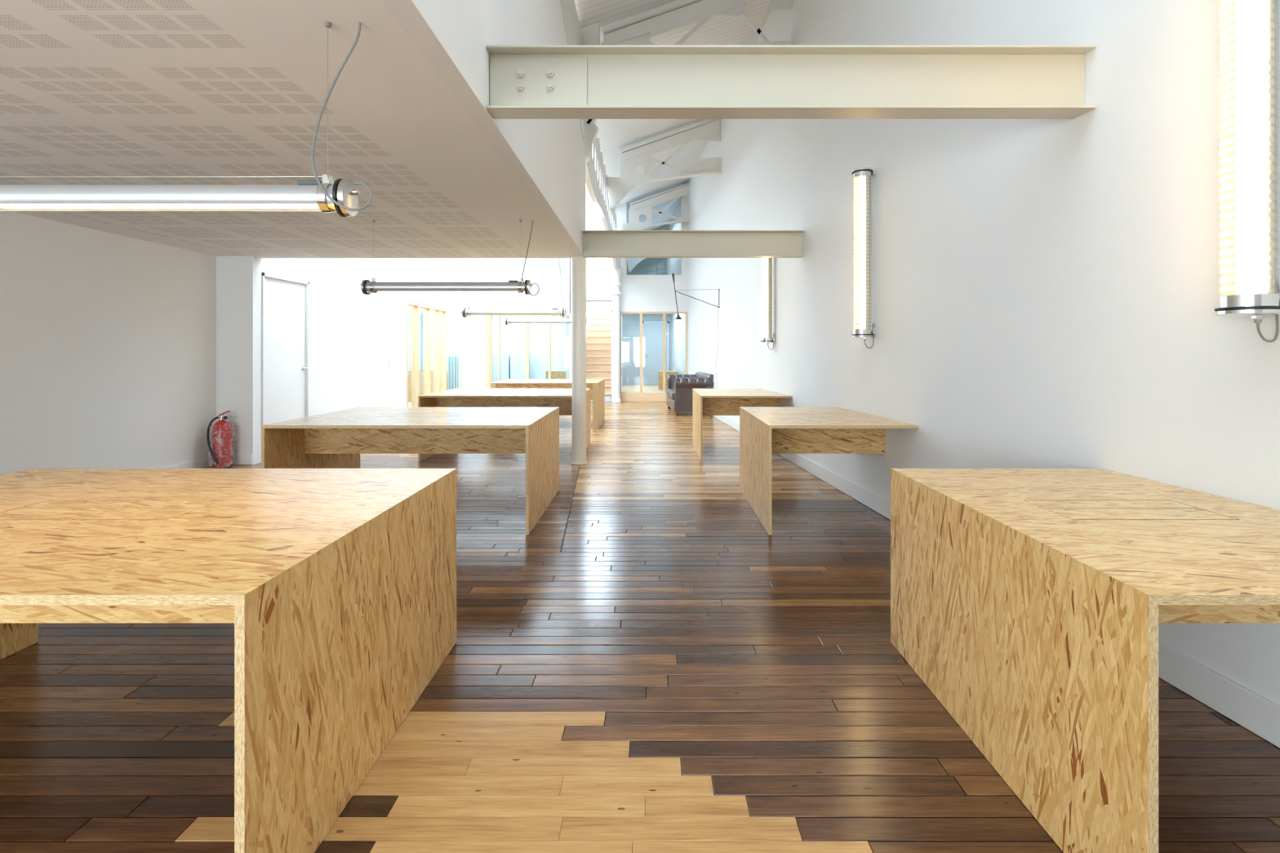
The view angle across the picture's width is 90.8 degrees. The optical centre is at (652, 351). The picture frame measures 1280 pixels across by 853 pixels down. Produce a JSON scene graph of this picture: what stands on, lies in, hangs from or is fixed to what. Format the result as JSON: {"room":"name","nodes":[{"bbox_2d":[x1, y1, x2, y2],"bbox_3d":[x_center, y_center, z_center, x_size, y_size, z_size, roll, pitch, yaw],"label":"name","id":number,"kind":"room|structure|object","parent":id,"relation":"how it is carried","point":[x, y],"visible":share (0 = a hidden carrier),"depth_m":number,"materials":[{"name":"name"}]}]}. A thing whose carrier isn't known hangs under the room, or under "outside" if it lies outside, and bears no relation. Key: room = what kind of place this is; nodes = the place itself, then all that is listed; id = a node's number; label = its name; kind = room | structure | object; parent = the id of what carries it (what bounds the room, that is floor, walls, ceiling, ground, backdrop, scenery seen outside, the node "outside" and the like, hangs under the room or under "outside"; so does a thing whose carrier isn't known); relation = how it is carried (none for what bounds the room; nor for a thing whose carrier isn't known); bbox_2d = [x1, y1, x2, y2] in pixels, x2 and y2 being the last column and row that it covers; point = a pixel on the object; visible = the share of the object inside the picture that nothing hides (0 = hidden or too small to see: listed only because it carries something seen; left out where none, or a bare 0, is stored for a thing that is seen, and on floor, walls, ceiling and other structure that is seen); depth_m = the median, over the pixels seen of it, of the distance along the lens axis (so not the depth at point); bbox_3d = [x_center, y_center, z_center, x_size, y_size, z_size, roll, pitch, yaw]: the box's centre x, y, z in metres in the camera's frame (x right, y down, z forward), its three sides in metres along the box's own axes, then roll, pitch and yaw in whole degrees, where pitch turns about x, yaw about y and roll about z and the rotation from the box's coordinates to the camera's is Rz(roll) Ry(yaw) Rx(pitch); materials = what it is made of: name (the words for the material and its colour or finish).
{"room":"design studio","nodes":[
{"label":"design studio","id":0,"kind":"room"},
{"bbox_2d":[0,208,216,475],"bbox_3d":[-4.870,0.083,2.150,0.200,2.410,9.700,0,0,0],"label":"wall","id":1,"kind":"structure","parent":0,"point":[108,340],"depth_m":5.43,"materials":[{"name":"white paint"}]},
{"bbox_2d":[161,456,212,468],"bbox_3d":[-4.761,1.185,2.140,0.014,0.104,9.480,0,0,0],"label":"baseboard","id":2,"kind":"structure","parent":1,"relation":"attached to","point":[205,462],"depth_m":6.58,"materials":[{"name":"white paint"}]},
{"bbox_2d":[216,256,260,464],"bbox_3d":[-4.670,0.083,6.965,0.600,2.410,0.130,0,0,0],"label":"wall","id":3,"kind":"structure","parent":0,"point":[237,277],"depth_m":6.90,"materials":[{"name":"white paint"}]},
{"bbox_2d":[231,453,252,464],"bbox_3d":[-4.561,1.178,6.890,0.378,0.117,0.016,0,0,0],"label":"baseboard","id":4,"kind":"structure","parent":3,"relation":"attached to","point":[237,459],"depth_m":6.88,"materials":[{"name":"white paint"}]},
{"bbox_2d":[0,0,575,257],"bbox_3d":[-2.747,-1.212,2.180,4.106,0.340,9.760,0,0,0],"label":"ceiling","id":5,"kind":"structure","parent":0,"point":[92,91],"depth_m":2.92,"materials":[{"name":"white paint"}]},
{"bbox_2d":[0,21,372,217],"bbox_3d":[-1.599,-0.735,1.993,1.447,0.615,0.131,0,0,0],"label":"pendant lamp","id":6,"kind":"object","parent":5,"relation":"hanging from","point":[342,196],"visible":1,"depth_m":1.97,"materials":[{"name":"metal"}]},
{"bbox_2d":[360,219,539,295],"bbox_3d":[-1.602,-0.741,4.997,1.414,0.603,0.123,0,0,0],"label":"pendant lamp","id":7,"kind":"object","parent":5,"relation":"hanging from","point":[367,286],"visible":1,"depth_m":4.96,"materials":[{"name":"metal"}]},
{"bbox_2d":[260,257,463,462],"bbox_3d":[-4.433,-1.337,10.905,0.135,5.250,7.750,0,0,0],"label":"wall","id":8,"kind":"structure","parent":0,"point":[353,335],"depth_m":9.80,"materials":[{"name":"white paint"}]},
{"bbox_2d":[262,271,309,425],"bbox_3d":[-4.399,0.175,7.540,0.142,2.125,0.956,0,0,0],"label":"door","id":9,"kind":"structure","parent":8,"relation":"in","point":[285,300],"depth_m":7.52,"materials":[{"name":"white paint"}]},
{"bbox_2d":[408,305,458,370],"bbox_3d":[-5.610,-0.262,16.175,1.980,3.000,0.150,0,0,0],"label":"wall","id":10,"kind":"structure","parent":0,"point":[452,317],"depth_m":16.10,"materials":[{"name":"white paint"}]},
{"bbox_2d":[447,355,458,390],"bbox_3d":[-4.900,0.672,15.950,0.520,1.129,0.220,0,0,0],"label":"radiator","id":11,"kind":"object","parent":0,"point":[452,361],"visible":0.31,"depth_m":15.87,"materials":[{"name":"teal metal"}]},
{"bbox_2d":[381,0,586,256],"bbox_3d":[-0.759,-2.050,2.175,0.090,2.024,9.751,0,0,0],"label":"wall","id":12,"kind":"structure","parent":0,"point":[547,157],"depth_m":3.28,"materials":[{"name":"white paint"}]},
{"bbox_2d":[560,0,586,155],"bbox_3d":[-0.734,-2.648,2.179,0.060,0.938,9.759,0,0,0],"label":"rib","id":13,"kind":"object","parent":12,"relation":"attached to","point":[561,1],"visible":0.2,"depth_m":5.40,"materials":[{"name":"white paint"}]},
{"bbox_2d":[562,0,581,44],"bbox_3d":[-0.784,-2.892,2.175,0.040,1.340,9.750,0,0,0],"label":"plate","id":14,"kind":"object","parent":13,"relation":"attached to","point":[574,30],"visible":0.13,"depth_m":6.25,"materials":[{"name":"white paint"}]},
{"bbox_2d":[580,22,599,162],"bbox_3d":[-0.771,-2.953,7.120,0.349,1.618,0.100,0,0,0],"label":"bracket","id":15,"kind":"object","parent":12,"relation":"attached to","point":[590,35],"visible":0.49,"depth_m":7.08,"materials":[{"name":"white metal"}]},
{"bbox_2d":[582,230,804,257],"bbox_3d":[0.427,-1.143,6.728,2.341,0.272,0.135,0,0,0],"label":"steel beam","id":16,"kind":"structure","parent":12,"relation":"attached to","point":[596,243],"depth_m":6.72,"materials":[{"name":"beige metal"}]},
{"bbox_2d":[485,44,1096,119],"bbox_3d":[0.596,-1.184,2.783,2.627,0.270,0.135,0,0,0],"label":"steel beam","id":17,"kind":"structure","parent":12,"relation":"attached to","point":[527,82],"depth_m":2.78,"materials":[{"name":"beige metal"}]},
{"bbox_2d":[492,355,525,382],"bbox_3d":[-4.120,0.668,18.250,1.000,1.140,0.500,0,0,0],"label":"window","id":18,"kind":"structure","parent":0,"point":[512,366],"depth_m":18.00,"materials":[{"name":"blue glass"}]},
{"bbox_2d":[463,257,572,388],"bbox_3d":[-3.170,-1.337,15.185,2.640,5.250,1.110,0,0,0],"label":"wall","id":19,"kind":"structure","parent":0,"point":[548,296],"depth_m":14.63,"materials":[{"name":"white paint"}]},
{"bbox_2d":[563,257,572,300],"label":"pendant lamp","id":20,"kind":"object","parent":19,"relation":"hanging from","point":[563,258],"depth_m":10.40,"materials":[{"name":"metal"}]},
{"bbox_2d":[492,311,588,378],"bbox_3d":[-3.650,-0.262,18.675,3.500,3.000,0.150,0,0,0],"label":"wall","id":21,"kind":"structure","parent":0,"point":[539,362],"depth_m":18.60,"materials":[{"name":"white paint"}]},
{"bbox_2d":[492,315,536,354],"bbox_3d":[-4.140,-0.612,18.660,1.440,1.400,0.080,0,0,0],"label":"window","id":22,"kind":"structure","parent":21,"relation":"in","point":[504,316],"depth_m":18.62,"materials":[{"name":"white paint"}]},
{"bbox_2d":[503,316,572,324],"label":"pendant lamp","id":23,"kind":"object","parent":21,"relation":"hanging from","point":[509,321],"depth_m":10.36,"materials":[{"name":"metal"}]},
{"bbox_2d":[542,257,566,273],"bbox_3d":[-2.775,-2.862,15.780,1.650,2.200,0.100,0,0,0],"label":"wall","id":24,"kind":"structure","parent":0,"point":[549,265],"depth_m":15.73,"materials":[{"name":"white paint"}]},
{"bbox_2d":[566,311,587,378],"bbox_3d":[-1.970,-0.262,16.760,0.100,3.000,3.980,0,0,0],"label":"wall","id":25,"kind":"structure","parent":0,"point":[567,317],"depth_m":14.77,"materials":[{"name":"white paint"}]},
{"bbox_2d":[604,385,666,400],"bbox_3d":[-0.479,1.135,18.370,2.743,0.205,5.259,0,0,0],"label":"floor","id":26,"kind":"structure","parent":0,"point":[624,388],"depth_m":17.37,"materials":[{"name":"beige wood"}]},
{"bbox_2d":[658,370,678,390],"bbox_3d":[0.427,0.787,17.350,0.516,0.489,0.900,0,0,0],"label":"table","id":27,"kind":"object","parent":26,"relation":"on","point":[660,372],"depth_m":16.90,"materials":[{"name":"beige wood"}]},
{"bbox_2d":[658,370,677,372],"bbox_3d":[0.415,0.552,17.350,0.492,0.020,0.900,0,0,0],"label":"countertop","id":28,"kind":"structure","parent":27,"relation":"on","point":[659,371],"depth_m":16.90,"materials":[{"name":"beige wood"}]},
{"bbox_2d":[586,181,688,401],"bbox_3d":[-0.429,-1.637,15.669,2.843,5.850,0.142,0,0,0],"label":"wall","id":29,"kind":"structure","parent":0,"point":[639,293],"depth_m":15.60,"materials":[{"name":"white paint"}]},
{"bbox_2d":[586,201,609,266],"bbox_3d":[-1.455,-2.912,15.660,0.790,1.600,0.060,0,0,0],"label":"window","id":30,"kind":"structure","parent":29,"relation":"in","point":[587,202],"depth_m":15.63,"materials":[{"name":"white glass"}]},
{"bbox_2d":[586,298,612,300],"bbox_3d":[-1.420,-1.284,15.575,0.840,0.045,0.049,0,0,0],"label":"trim","id":31,"kind":"structure","parent":29,"relation":"attached to","point":[586,299],"depth_m":15.55,"materials":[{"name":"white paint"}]},
{"bbox_2d":[0,400,1279,852],"bbox_3d":[-1.300,1.243,9.300,7.800,0.010,24.200,0,0,0],"label":"floor","id":32,"kind":"structure","parent":0,"point":[647,668],"depth_m":2.15,"materials":[{"name":"brown wood"}]},
{"bbox_2d":[206,410,231,468],"bbox_3d":[-4.587,0.932,6.717,0.257,0.607,0.272,0,0,0],"label":"fire extinguisher","id":33,"kind":"object","parent":32,"relation":"on","point":[221,451],"visible":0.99,"depth_m":6.66,"materials":[{"name":"red metal"}]},
{"bbox_2d":[0,468,456,852],"bbox_3d":[-1.734,0.867,1.988,1.801,0.738,1.397,0,0,0],"label":"desk","id":34,"kind":"object","parent":32,"relation":"on","point":[337,587],"visible":1,"depth_m":1.74,"materials":[{"name":"beige wood"}]},
{"bbox_2d":[261,407,559,534],"bbox_3d":[-1.734,0.867,4.949,1.801,0.738,1.397,0,0,0],"label":"desk","id":35,"kind":"object","parent":32,"relation":"on","point":[337,439],"visible":0.93,"depth_m":4.75,"materials":[{"name":"beige wood"}]},
{"bbox_2d":[417,388,590,461],"bbox_3d":[-1.734,0.867,7.798,1.801,0.738,1.397,0,0,0],"label":"desk","id":36,"kind":"object","parent":32,"relation":"on","point":[562,398],"visible":0.63,"depth_m":7.59,"materials":[{"name":"beige wood"}]},
{"bbox_2d":[490,378,604,429],"bbox_3d":[-1.721,0.867,10.729,1.708,0.738,1.397,0,0,0],"label":"desk","id":37,"kind":"object","parent":32,"relation":"on","point":[597,386],"visible":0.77,"depth_m":10.06,"materials":[{"name":"beige wood"}]},
{"bbox_2d":[545,370,566,378],"bbox_3d":[-2.402,0.869,16.305,0.626,0.737,0.630,0,0,0],"label":"base cabinet","id":38,"kind":"object","parent":32,"relation":"on","point":[554,374],"visible":0.32,"depth_m":16.00,"materials":[{"name":"beige wood"}]},
{"bbox_2d":[545,370,566,372],"bbox_3d":[-2.402,0.511,16.305,0.626,0.020,0.630,0,0,0],"label":"countertop","id":39,"kind":"structure","parent":38,"relation":"on","point":[546,371],"depth_m":15.99,"materials":[{"name":"beige wood"}]},
{"bbox_2d":[570,256,587,464],"bbox_3d":[-0.812,0.098,6.975,0.184,2.278,0.184,0,0,0],"label":"round column","id":40,"kind":"structure","parent":32,"relation":"on","point":[579,263],"depth_m":6.91,"materials":[{"name":"beige paint"}]},
{"bbox_2d":[586,311,611,401],"bbox_3d":[-1.440,0.029,17.383,0.810,2.418,3.505,0,0,0],"label":"staircase","id":41,"kind":"structure","parent":32,"relation":"on","point":[598,344],"depth_m":17.25,"materials":[{"name":"beige wood"}]},
{"bbox_2d":[609,257,622,402],"bbox_3d":[-0.885,-0.713,15.380,0.330,3.900,0.330,0,0,30],"label":"column","id":42,"kind":"structure","parent":32,"relation":"on","point":[615,274],"depth_m":15.30,"materials":[{"name":"white paint"}]},
{"bbox_2d":[586,122,617,269],"bbox_3d":[-0.863,-2.719,11.225,0.070,1.504,8.054,0,0,0],"label":"girder","id":43,"kind":"object","parent":42,"relation":"on","point":[596,175],"visible":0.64,"depth_m":10.05,"materials":[{"name":"white metal"}]},
{"bbox_2d":[666,371,713,416],"bbox_3d":[0.753,0.838,12.870,0.855,0.799,1.689,0,0,-5],"label":"leather sofa","id":44,"kind":"object","parent":32,"relation":"on","point":[679,391],"visible":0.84,"depth_m":12.08,"materials":[{"name":"brown leather"}]},
{"bbox_2d":[666,388,674,396],"bbox_3d":[0.617,0.861,13.170,0.630,0.155,0.619,0,0,-5],"label":"seat cushion","id":45,"kind":"object","parent":44,"relation":"on","point":[668,390],"depth_m":13.09,"materials":[{"name":"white leather"}]},
{"bbox_2d":[668,390,675,399],"bbox_3d":[0.666,0.861,12.547,0.630,0.155,0.619,0,0,-5],"label":"seat cushion","id":46,"kind":"object","parent":44,"relation":"on","point":[671,393],"depth_m":12.32,"materials":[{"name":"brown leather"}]},
{"bbox_2d":[693,388,791,462],"bbox_3d":[1.052,0.867,7.779,1.024,0.738,1.417,0,0,0],"label":"desk","id":47,"kind":"object","parent":32,"relation":"on","point":[706,402],"visible":0.97,"depth_m":7.57,"materials":[{"name":"beige wood"}]},
{"bbox_2d":[739,406,917,534],"bbox_3d":[1.285,0.867,4.958,1.004,0.738,1.417,0,0,0],"label":"desk","id":48,"kind":"object","parent":32,"relation":"on","point":[764,431],"visible":1,"depth_m":4.75,"materials":[{"name":"beige wood"}]},
{"bbox_2d":[890,468,1279,852],"bbox_3d":[1.518,0.867,1.988,1.007,0.738,1.397,0,0,0],"label":"desk","id":49,"kind":"object","parent":32,"relation":"on","point":[1031,603],"visible":1,"depth_m":1.73,"materials":[{"name":"beige wood"}]},
{"bbox_2d":[611,311,671,386],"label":"window","id":50,"kind":"structure","parent":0,"point":[630,322],"depth_m":19.40,"materials":[{"name":"clear glass"}]},
{"bbox_2d":[642,321,669,385],"bbox_3d":[0.090,0.053,19.330,0.840,1.950,0.140,0,0,0],"label":"door","id":51,"kind":"structure","parent":50,"relation":"in","point":[652,331],"depth_m":19.35,"materials":[{"name":"grey paint"}]},
{"bbox_2d":[626,257,666,275],"bbox_3d":[0.121,-2.962,21.000,2.143,3.200,0.200,0,0,0],"label":"wall","id":52,"kind":"structure","parent":0,"point":[647,266],"depth_m":20.90,"materials":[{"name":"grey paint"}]},
{"bbox_2d":[574,0,771,230],"bbox_3d":[0.715,-4.189,9.150,3.470,1.297,24.100,0,0,0],"label":"ceiling","id":53,"kind":"structure","parent":0,"point":[615,135],"depth_m":10.41,"materials":[{"name":"white paint"}]},
{"bbox_2d":[666,0,1279,705],"bbox_3d":[1.494,-1.937,9.250,0.199,6.450,23.990,0,0,-5],"label":"wall","id":54,"kind":"structure","parent":0,"point":[1045,293],"depth_m":3.16,"materials":[{"name":"white paint"}]},
{"bbox_2d":[626,226,669,271],"bbox_3d":[0.020,-3.306,20.235,1.732,1.527,0.160,0,0,0],"label":"roof truss","id":55,"kind":"object","parent":54,"relation":"attached to","point":[632,262],"visible":0.26,"depth_m":20.22,"materials":[{"name":"white metal"}]},
{"bbox_2d":[617,182,689,230],"bbox_3d":[0.032,-3.326,15.455,1.757,1.566,0.160,0,0,0],"label":"roof truss","id":56,"kind":"object","parent":54,"relation":"attached to","point":[642,206],"visible":0.81,"depth_m":15.43,"materials":[{"name":"white metal"}]},
{"bbox_2d":[605,119,720,210],"bbox_3d":[0.193,-3.381,11.385,2.079,1.677,0.160,0,0,0],"label":"roof truss","id":57,"kind":"object","parent":54,"relation":"attached to","point":[618,188],"visible":0.98,"depth_m":11.36,"materials":[{"name":"white metal"}]},
{"bbox_2d":[586,0,791,123],"bbox_3d":[0.361,-3.439,7.135,2.414,1.793,0.160,0,0,0],"label":"roof truss","id":58,"kind":"object","parent":54,"relation":"attached to","point":[640,30],"visible":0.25,"depth_m":7.10,"materials":[{"name":"white metal"}]},
{"bbox_2d":[671,273,719,321],"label":"wall lamp","id":59,"kind":"object","parent":54,"relation":"attached to","point":[678,318],"depth_m":11.46,"materials":[{"name":"black metal"}]},
{"bbox_2d":[717,315,718,346],"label":"wall lamp","id":60,"kind":"object","parent":54,"relation":"attached to","point":[717,315],"depth_m":11.45,"materials":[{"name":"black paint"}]},
{"bbox_2d":[760,257,774,349],"bbox_3d":[1.422,-0.721,7.800,0.175,1.396,0.158,0,0,0],"label":"wall lamp","id":61,"kind":"object","parent":54,"relation":"attached to","point":[768,339],"visible":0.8,"depth_m":7.76,"materials":[{"name":"clear glass"}]},
{"bbox_2d":[852,167,875,348],"bbox_3d":[1.649,-0.723,4.930,0.175,1.393,0.158,0,0,0],"label":"wall lamp","id":62,"kind":"object","parent":54,"relation":"attached to","point":[864,175],"visible":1,"depth_m":4.90,"materials":[{"name":"clear glass"}]},
{"bbox_2d":[712,415,1279,747],"bbox_3d":[1.605,1.173,6.475,0.015,0.127,18.207,0,0,-5],"label":"baseboard","id":63,"kind":"structure","parent":54,"relation":"attached to","point":[1251,710],"depth_m":2.23,"materials":[{"name":"white paint"}]},
{"bbox_2d":[1214,0,1279,342],"bbox_3d":[1.882,-0.747,1.985,0.174,1.434,0.156,0,0,0],"label":"wall lamp","id":64,"kind":"object","parent":54,"relation":"attached to","point":[1255,296],"visible":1,"depth_m":1.99,"materials":[{"name":"clear glass"}]},
{"bbox_3d":[-5.845,1.338,14.075,1.710,0.200,9.350,0,0,0],"label":"floor","id":65,"kind":"structure","parent":0,"visible":0},
{"bbox_2d":[408,311,433,401],"bbox_3d":[-5.880,0.113,15.795,1.400,2.250,0.590,0,0,0],"label":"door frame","id":66,"kind":"structure","parent":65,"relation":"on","point":[421,371],"depth_m":15.50,"materials":[{"name":"beige wood"}]},
{"bbox_3d":[-2.800,-4.022,11.350,3.600,0.120,8.900,0,0,0],"label":"ceiling","id":67,"kind":"structure","parent":0,"visible":0},
{"bbox_2d":[461,257,568,317],"bbox_3d":[-1.763,-2.199,8.070,1.368,3.527,0.118,0,0,0],"label":"pendant lamp","id":68,"kind":"object","parent":67,"relation":"hanging from","point":[468,312],"visible":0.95,"depth_m":8.03,"materials":[{"name":"metal"}]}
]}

